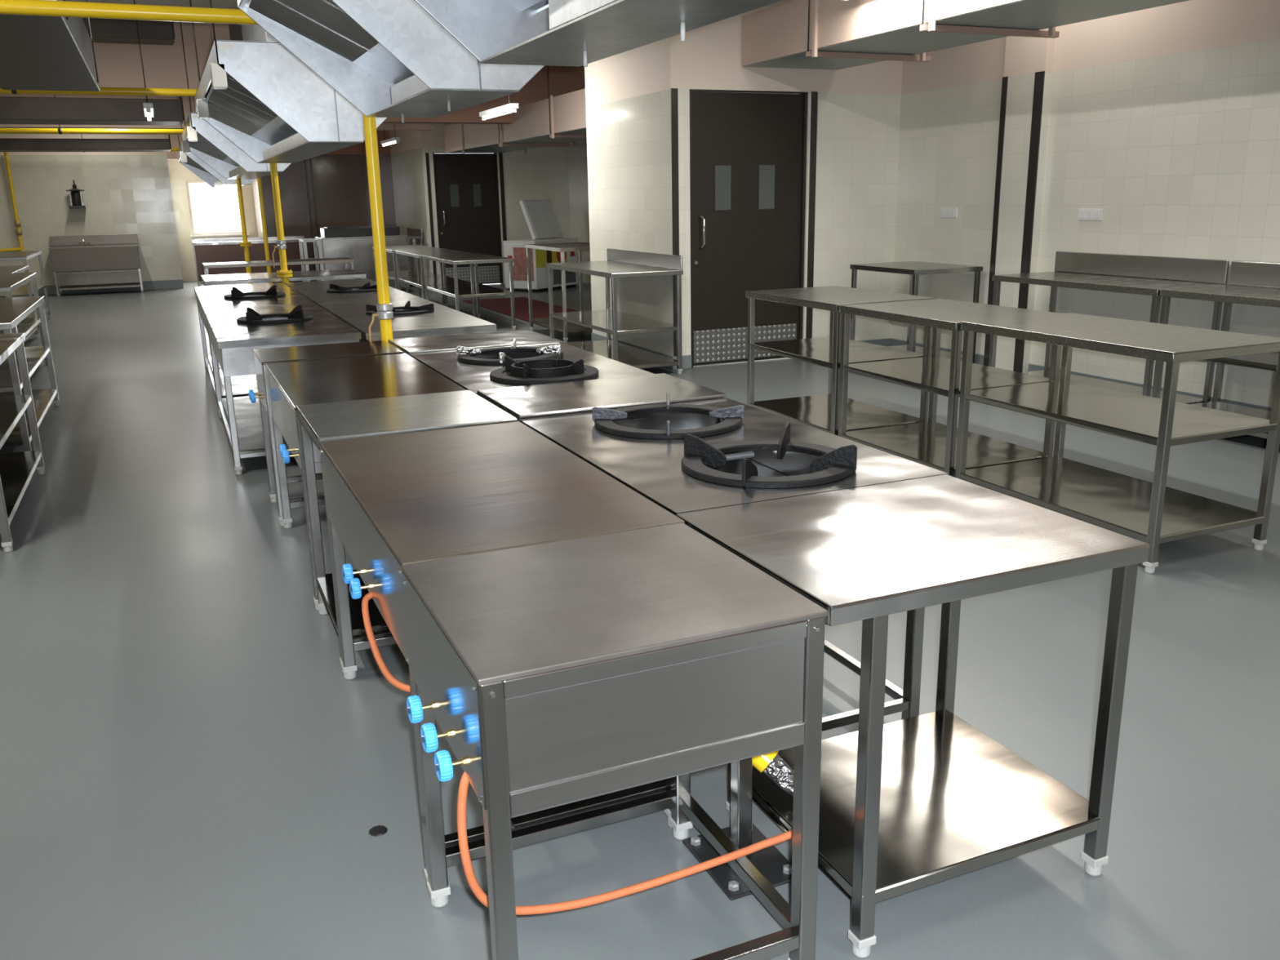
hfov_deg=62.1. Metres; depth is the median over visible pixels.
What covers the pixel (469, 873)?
gas hose
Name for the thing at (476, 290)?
table
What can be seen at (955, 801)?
shelf
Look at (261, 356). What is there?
griddle
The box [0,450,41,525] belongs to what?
shelf
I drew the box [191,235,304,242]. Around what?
backsplash
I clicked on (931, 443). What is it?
table
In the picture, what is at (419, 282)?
table
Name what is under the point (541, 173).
wall
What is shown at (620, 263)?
table
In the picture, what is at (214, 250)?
table
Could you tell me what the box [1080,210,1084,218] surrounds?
switch
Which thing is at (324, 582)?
shelf
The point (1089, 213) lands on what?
switch
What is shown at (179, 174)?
wall
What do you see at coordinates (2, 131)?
gas pipe
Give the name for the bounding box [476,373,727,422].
work table
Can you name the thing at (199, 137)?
exhaust hood
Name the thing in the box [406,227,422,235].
backsplash
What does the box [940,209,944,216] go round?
switch
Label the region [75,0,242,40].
ceiling
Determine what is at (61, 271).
shelf
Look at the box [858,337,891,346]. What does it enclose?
baseboard
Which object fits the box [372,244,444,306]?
table
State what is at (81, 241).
faucet
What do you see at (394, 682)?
gas hose
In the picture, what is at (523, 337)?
work table
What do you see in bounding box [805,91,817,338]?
trim
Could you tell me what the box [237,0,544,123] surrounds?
exhaust hood
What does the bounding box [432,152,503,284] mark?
door
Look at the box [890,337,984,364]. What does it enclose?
baseboard
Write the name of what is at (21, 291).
shelf
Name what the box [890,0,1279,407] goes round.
wall
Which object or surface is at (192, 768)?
floor
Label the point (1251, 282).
table
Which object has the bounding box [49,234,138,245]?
backsplash
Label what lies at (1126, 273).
table
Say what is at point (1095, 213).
switch
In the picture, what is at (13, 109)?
air duct
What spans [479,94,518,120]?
tube light
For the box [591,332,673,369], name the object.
baseboard
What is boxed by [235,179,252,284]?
gas pipe
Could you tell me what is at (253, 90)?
exhaust hood
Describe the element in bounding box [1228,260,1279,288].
backsplash
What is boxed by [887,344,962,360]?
shelf
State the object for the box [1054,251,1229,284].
backsplash
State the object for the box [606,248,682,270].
backsplash
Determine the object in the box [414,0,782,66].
exhaust hood
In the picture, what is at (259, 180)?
gas pipe
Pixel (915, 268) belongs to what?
table
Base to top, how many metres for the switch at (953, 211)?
0.060 m
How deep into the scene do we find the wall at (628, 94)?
10.26 m
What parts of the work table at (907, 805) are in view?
leg, leg, leg, leg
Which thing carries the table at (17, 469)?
on the floor
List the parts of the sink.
leg, panel, leg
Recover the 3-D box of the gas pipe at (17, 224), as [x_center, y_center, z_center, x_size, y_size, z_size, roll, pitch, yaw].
[-11.555,-5.014,19.168,0.552,1.796,0.165,-7,16,-23]
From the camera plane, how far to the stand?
17.98 m
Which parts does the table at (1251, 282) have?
leg, leg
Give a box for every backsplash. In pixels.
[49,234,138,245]
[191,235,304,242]
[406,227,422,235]
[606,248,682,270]
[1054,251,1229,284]
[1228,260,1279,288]
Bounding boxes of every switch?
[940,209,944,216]
[945,209,949,216]
[951,209,955,216]
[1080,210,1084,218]
[1086,210,1092,218]
[1093,210,1098,218]
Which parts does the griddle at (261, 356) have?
knob, control panel, leg, leg, rail, rail, plate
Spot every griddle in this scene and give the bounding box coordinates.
[248,340,404,526]
[265,352,466,610]
[319,421,684,881]
[400,522,827,959]
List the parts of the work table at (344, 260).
leg, leg, leg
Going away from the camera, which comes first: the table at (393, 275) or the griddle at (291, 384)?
the griddle at (291, 384)
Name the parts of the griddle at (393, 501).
leg, knob, knob, stem, control panel, stem, rail, leg, plate, rail, leg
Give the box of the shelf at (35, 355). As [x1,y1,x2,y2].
[0,346,49,392]
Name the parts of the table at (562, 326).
leg, leg, leg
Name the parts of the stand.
leg, leg, rail, leg, leg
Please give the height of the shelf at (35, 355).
0.034 m
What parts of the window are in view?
sill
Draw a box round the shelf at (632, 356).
[564,339,678,368]
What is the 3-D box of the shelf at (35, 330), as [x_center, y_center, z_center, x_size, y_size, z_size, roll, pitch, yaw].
[-7.489,-1.641,12.311,0.726,0.034,1.975,-7,16,-23]
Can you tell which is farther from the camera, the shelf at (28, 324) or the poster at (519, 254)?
the poster at (519, 254)
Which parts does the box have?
hot plate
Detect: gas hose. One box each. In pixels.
[361,591,411,693]
[457,771,792,915]
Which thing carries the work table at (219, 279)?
on the floor
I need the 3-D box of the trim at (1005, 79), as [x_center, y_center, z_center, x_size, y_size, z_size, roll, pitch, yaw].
[3.101,-2.186,9.274,0.012,2.505,0.057,-7,16,-23]
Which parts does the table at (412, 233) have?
leg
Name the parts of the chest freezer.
lid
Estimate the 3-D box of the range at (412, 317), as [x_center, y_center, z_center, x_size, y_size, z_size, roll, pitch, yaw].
[-1.711,-0.819,7.655,0.820,0.879,2.120,-7,16,-23]
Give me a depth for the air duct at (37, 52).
7.61 m
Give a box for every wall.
[0,133,182,285]
[167,159,257,281]
[252,130,395,283]
[389,123,570,284]
[567,140,591,284]
[584,0,902,356]
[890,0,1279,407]
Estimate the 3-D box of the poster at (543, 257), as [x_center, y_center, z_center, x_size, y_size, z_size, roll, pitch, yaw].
[-1.550,-3.926,18.610,0.005,0.360,0.880,9,18,32]
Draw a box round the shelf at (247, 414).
[221,395,289,453]
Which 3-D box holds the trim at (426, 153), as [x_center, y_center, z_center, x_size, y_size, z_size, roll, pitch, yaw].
[-3.843,-4.770,19.580,0.055,2.410,0.017,-7,16,-23]
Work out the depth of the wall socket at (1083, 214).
8.39 m
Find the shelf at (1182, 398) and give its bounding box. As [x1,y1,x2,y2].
[1022,369,1206,404]
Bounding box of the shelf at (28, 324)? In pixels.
[0,316,40,336]
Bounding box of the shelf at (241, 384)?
[207,355,257,398]
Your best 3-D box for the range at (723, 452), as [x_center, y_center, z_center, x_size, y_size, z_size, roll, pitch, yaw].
[0.221,0.251,3.461,0.835,0.915,1.290,-7,16,-23]
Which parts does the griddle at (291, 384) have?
leg, knob, control panel, knob, stem, leg, rail, panel, plate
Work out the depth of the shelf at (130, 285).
19.84 m
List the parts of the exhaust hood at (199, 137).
hanger rod, hanger rod, rating plate, plate, panel, plate, gutter plate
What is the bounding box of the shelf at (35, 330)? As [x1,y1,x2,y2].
[23,326,37,342]
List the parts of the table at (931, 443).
leg, leg, shelf, shelf, leg, leg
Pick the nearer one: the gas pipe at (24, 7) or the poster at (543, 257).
the gas pipe at (24, 7)
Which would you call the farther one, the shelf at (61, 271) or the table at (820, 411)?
the shelf at (61, 271)
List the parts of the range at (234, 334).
leg, rail, leg, rail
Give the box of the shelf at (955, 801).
[751,711,1100,902]
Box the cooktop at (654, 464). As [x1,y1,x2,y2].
[520,398,947,515]
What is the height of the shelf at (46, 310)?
0.034 m
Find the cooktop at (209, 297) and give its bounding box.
[193,282,315,315]
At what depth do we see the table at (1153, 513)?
4.88 m
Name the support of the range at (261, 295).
on the floor
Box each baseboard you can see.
[38,279,183,295]
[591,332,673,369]
[673,355,691,369]
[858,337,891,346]
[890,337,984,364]
[1027,363,1271,411]
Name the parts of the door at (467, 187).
handle, vision panel, kick plate, vision panel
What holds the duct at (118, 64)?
attached to the ceiling at (235, 30)
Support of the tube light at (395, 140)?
hanging from the ceiling at (235, 30)
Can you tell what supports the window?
in the wall at (179, 174)
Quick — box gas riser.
[682,751,793,900]
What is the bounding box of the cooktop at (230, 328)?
[204,304,361,348]
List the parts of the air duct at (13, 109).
hanger rod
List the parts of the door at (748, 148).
handle, vision panel, kick plate, vision panel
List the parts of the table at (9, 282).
leg, leg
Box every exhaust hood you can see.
[177,96,256,187]
[179,22,291,179]
[189,0,386,163]
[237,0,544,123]
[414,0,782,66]
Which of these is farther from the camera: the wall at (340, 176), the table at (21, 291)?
the wall at (340, 176)
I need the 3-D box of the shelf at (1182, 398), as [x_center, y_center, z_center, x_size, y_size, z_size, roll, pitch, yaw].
[3.454,-0.695,8.130,0.636,0.034,1.565,-7,16,-23]
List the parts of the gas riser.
plate, post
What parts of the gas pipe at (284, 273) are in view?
valve handle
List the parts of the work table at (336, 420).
leg, leg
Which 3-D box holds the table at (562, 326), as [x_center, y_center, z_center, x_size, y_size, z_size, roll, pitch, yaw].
[-0.795,-2.250,12.597,0.734,1.050,1.303,-7,16,-23]
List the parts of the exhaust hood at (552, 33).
plate, panel, panel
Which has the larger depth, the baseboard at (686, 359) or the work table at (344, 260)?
the work table at (344, 260)
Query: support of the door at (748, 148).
in the wall at (628, 94)
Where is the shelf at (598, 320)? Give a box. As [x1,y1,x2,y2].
[550,309,678,334]
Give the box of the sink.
[48,234,143,296]
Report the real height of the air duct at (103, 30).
0.270 m
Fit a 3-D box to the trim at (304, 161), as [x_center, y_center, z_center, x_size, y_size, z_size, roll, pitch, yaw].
[-6.651,-5.264,21.449,0.040,2.500,0.017,-7,16,-23]
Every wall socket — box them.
[939,208,957,217]
[1077,208,1102,220]
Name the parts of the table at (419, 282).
leg, leg, shelf, leg, leg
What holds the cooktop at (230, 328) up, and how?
in the range at (234, 334)
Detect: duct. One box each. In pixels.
[0,0,100,91]
[0,96,183,125]
[0,134,171,151]
[82,17,174,44]
[93,21,230,88]
[444,65,586,153]
[742,0,1189,70]
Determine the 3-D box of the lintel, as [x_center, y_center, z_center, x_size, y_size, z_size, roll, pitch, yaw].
[-8.277,-6.778,20.410,1.630,1.180,0.150,-7,16,-23]
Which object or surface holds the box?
on the work table at (359, 249)
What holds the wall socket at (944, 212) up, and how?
attached to the wall at (1162, 120)
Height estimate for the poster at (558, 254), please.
0.280 m
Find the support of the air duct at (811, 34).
hanging from the ceiling at (235, 30)
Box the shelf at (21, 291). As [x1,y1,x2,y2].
[0,284,45,297]
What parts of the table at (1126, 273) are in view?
leg, leg, leg, leg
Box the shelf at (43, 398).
[0,388,57,447]
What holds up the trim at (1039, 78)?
attached to the wall at (1162, 120)
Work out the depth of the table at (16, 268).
12.78 m
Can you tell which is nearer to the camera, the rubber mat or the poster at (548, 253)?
the rubber mat
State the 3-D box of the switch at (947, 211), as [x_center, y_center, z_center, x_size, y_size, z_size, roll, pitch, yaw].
[2.870,-2.489,9.911,0.004,0.060,0.050,-7,16,-23]
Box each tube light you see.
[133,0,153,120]
[380,123,399,146]
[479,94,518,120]
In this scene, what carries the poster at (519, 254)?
attached to the chest freezer
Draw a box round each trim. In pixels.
[303,160,316,280]
[309,157,319,236]
[425,152,436,274]
[498,152,506,243]
[671,88,679,356]
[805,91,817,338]
[983,76,1008,365]
[1013,71,1044,372]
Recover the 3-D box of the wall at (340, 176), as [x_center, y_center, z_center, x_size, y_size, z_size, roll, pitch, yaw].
[-6.622,-6.085,22.385,2.750,3.600,2.000,-7,16,-23]
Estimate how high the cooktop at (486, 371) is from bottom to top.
0.042 m
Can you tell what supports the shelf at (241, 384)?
attached to the range at (261, 295)
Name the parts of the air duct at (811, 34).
hanger rod, hanger rod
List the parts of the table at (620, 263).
leg, leg, leg, leg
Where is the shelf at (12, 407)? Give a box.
[0,394,32,449]
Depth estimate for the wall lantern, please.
19.55 m
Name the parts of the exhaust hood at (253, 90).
hanger rod, hanger rod, rating plate, filter frame, filter frame, filter frame, filter frame, plate, panel, plate, gutter plate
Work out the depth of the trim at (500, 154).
19.99 m
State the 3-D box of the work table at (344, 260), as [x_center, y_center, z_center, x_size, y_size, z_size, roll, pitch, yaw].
[-4.853,-2.544,14.402,1.904,0.830,0.603,-7,16,-23]
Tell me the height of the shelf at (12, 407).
0.034 m
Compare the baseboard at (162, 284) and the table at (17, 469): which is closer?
the table at (17, 469)
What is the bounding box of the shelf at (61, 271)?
[56,268,137,274]
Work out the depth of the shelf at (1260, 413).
7.20 m
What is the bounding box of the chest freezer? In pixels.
[502,199,578,292]
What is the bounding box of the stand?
[298,238,324,281]
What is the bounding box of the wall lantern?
[66,179,85,208]
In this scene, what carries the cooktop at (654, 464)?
in the range at (723, 452)
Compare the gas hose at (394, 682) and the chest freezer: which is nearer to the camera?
the gas hose at (394, 682)
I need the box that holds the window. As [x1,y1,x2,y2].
[186,180,249,236]
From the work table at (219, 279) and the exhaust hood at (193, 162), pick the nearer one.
the work table at (219, 279)
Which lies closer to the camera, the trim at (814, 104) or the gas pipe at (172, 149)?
the trim at (814, 104)
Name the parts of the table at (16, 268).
leg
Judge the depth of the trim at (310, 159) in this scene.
21.37 m
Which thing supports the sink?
on the floor
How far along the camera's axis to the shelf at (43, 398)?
7.78 m
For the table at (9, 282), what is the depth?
10.15 m
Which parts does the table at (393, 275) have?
leg, leg, shelf, leg, leg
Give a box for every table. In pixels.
[0,250,51,319]
[0,265,39,342]
[0,272,47,391]
[0,295,59,451]
[0,332,44,552]
[191,235,311,286]
[200,268,366,286]
[202,257,355,279]
[296,390,517,672]
[315,234,409,293]
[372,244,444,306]
[387,329,559,355]
[394,248,476,316]
[403,227,423,270]
[422,253,515,329]
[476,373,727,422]
[524,242,592,342]
[545,248,683,374]
[676,474,1150,958]
[745,285,937,435]
[838,298,1062,476]
[849,261,982,363]
[955,312,1279,573]
[988,251,1229,404]
[1151,260,1279,439]
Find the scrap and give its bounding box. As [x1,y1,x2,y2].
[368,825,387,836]
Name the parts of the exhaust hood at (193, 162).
plate, plate, gutter plate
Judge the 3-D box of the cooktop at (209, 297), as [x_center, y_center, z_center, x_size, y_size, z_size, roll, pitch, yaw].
[-3.435,-1.607,9.328,0.820,0.042,2.565,-7,16,-23]
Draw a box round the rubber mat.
[462,297,577,328]
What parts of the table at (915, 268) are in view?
leg, leg, leg, leg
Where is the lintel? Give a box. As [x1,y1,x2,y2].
[164,134,182,159]
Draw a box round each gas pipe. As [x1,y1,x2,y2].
[0,0,258,25]
[0,87,197,96]
[0,93,183,134]
[0,151,23,252]
[80,133,178,151]
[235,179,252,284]
[257,177,272,283]
[269,163,293,283]
[362,113,393,342]
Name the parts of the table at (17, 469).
leg, leg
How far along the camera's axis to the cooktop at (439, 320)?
7.10 m
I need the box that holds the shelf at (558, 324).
[530,317,592,332]
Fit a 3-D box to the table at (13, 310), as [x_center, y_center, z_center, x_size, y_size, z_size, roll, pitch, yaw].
[-4.732,-0.754,7.586,0.794,0.900,2.203,-7,16,-23]
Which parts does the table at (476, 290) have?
leg, leg, shelf, leg, leg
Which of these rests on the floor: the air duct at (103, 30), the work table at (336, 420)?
the work table at (336, 420)
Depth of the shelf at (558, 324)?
12.40 m
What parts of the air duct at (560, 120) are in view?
hanger rod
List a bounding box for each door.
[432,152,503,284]
[689,89,808,368]
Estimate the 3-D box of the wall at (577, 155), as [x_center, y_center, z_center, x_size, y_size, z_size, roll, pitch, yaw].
[0.490,-4.658,16.562,0.150,3.600,8.900,-7,16,-23]
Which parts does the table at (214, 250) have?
leg, leg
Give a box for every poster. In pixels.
[512,247,533,280]
[535,248,567,267]
[546,250,551,262]
[556,251,566,262]
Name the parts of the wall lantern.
glass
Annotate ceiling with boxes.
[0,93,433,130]
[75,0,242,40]
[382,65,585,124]
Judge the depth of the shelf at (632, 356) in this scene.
10.22 m
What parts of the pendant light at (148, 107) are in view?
hanger rod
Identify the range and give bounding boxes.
[193,282,315,411]
[204,304,361,475]
[284,278,422,306]
[319,297,496,357]
[408,338,653,422]
[520,392,947,731]
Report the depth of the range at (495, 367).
4.84 m
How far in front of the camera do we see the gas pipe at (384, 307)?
6.04 m
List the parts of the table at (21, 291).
leg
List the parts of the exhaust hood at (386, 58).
filter frame, plate, filter frame, filter frame, panel, plate, gutter plate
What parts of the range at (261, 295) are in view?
leg, rail, leg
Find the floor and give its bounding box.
[0,280,1279,959]
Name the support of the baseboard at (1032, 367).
attached to the wall at (1162, 120)
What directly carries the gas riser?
on the floor
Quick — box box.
[320,225,399,237]
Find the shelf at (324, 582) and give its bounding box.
[315,569,391,638]
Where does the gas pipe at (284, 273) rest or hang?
on the floor
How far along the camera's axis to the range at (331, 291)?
9.34 m
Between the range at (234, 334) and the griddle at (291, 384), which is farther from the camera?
the range at (234, 334)
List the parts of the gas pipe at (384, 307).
valve handle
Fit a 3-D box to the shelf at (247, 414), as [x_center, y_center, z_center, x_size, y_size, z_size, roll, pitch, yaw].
[-2.486,-0.435,7.436,0.734,0.020,1.973,-7,16,-23]
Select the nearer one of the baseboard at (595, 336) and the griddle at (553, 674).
the griddle at (553, 674)
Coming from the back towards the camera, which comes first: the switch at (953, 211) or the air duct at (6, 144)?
the air duct at (6, 144)
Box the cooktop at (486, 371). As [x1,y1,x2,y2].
[408,342,653,394]
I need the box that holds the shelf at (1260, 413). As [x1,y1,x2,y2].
[1190,401,1271,439]
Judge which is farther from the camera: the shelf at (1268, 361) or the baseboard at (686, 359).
the baseboard at (686, 359)
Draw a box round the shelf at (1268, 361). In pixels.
[1205,351,1279,370]
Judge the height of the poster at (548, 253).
0.280 m
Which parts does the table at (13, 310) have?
leg, leg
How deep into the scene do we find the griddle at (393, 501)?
2.82 m
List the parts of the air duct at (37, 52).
hanger rod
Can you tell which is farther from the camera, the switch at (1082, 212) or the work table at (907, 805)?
the switch at (1082, 212)
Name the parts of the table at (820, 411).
leg, leg, shelf, leg, shelf, leg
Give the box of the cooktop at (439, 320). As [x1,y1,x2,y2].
[319,297,496,339]
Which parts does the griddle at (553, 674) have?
knob, stem, knob, leg, knob, stem, control panel, stem, leg, rail, plate, panel, leg, rail, rail, leg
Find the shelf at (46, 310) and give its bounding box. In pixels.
[26,308,49,317]
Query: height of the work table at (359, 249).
1.000 m
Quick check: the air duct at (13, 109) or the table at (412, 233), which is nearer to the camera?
the air duct at (13, 109)
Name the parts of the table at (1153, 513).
leg, leg, shelf, shelf, leg, leg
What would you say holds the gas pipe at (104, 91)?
hanging from the ceiling at (235, 30)
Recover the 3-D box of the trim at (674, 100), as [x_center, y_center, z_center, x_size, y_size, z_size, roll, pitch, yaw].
[0.326,-2.252,9.715,0.063,2.505,0.014,-7,16,-23]
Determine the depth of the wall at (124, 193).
19.81 m
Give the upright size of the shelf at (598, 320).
0.034 m
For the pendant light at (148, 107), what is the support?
hanging from the ceiling at (235, 30)
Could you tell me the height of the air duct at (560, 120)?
1.280 m
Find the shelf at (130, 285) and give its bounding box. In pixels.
[58,283,140,290]
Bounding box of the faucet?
[78,238,90,244]

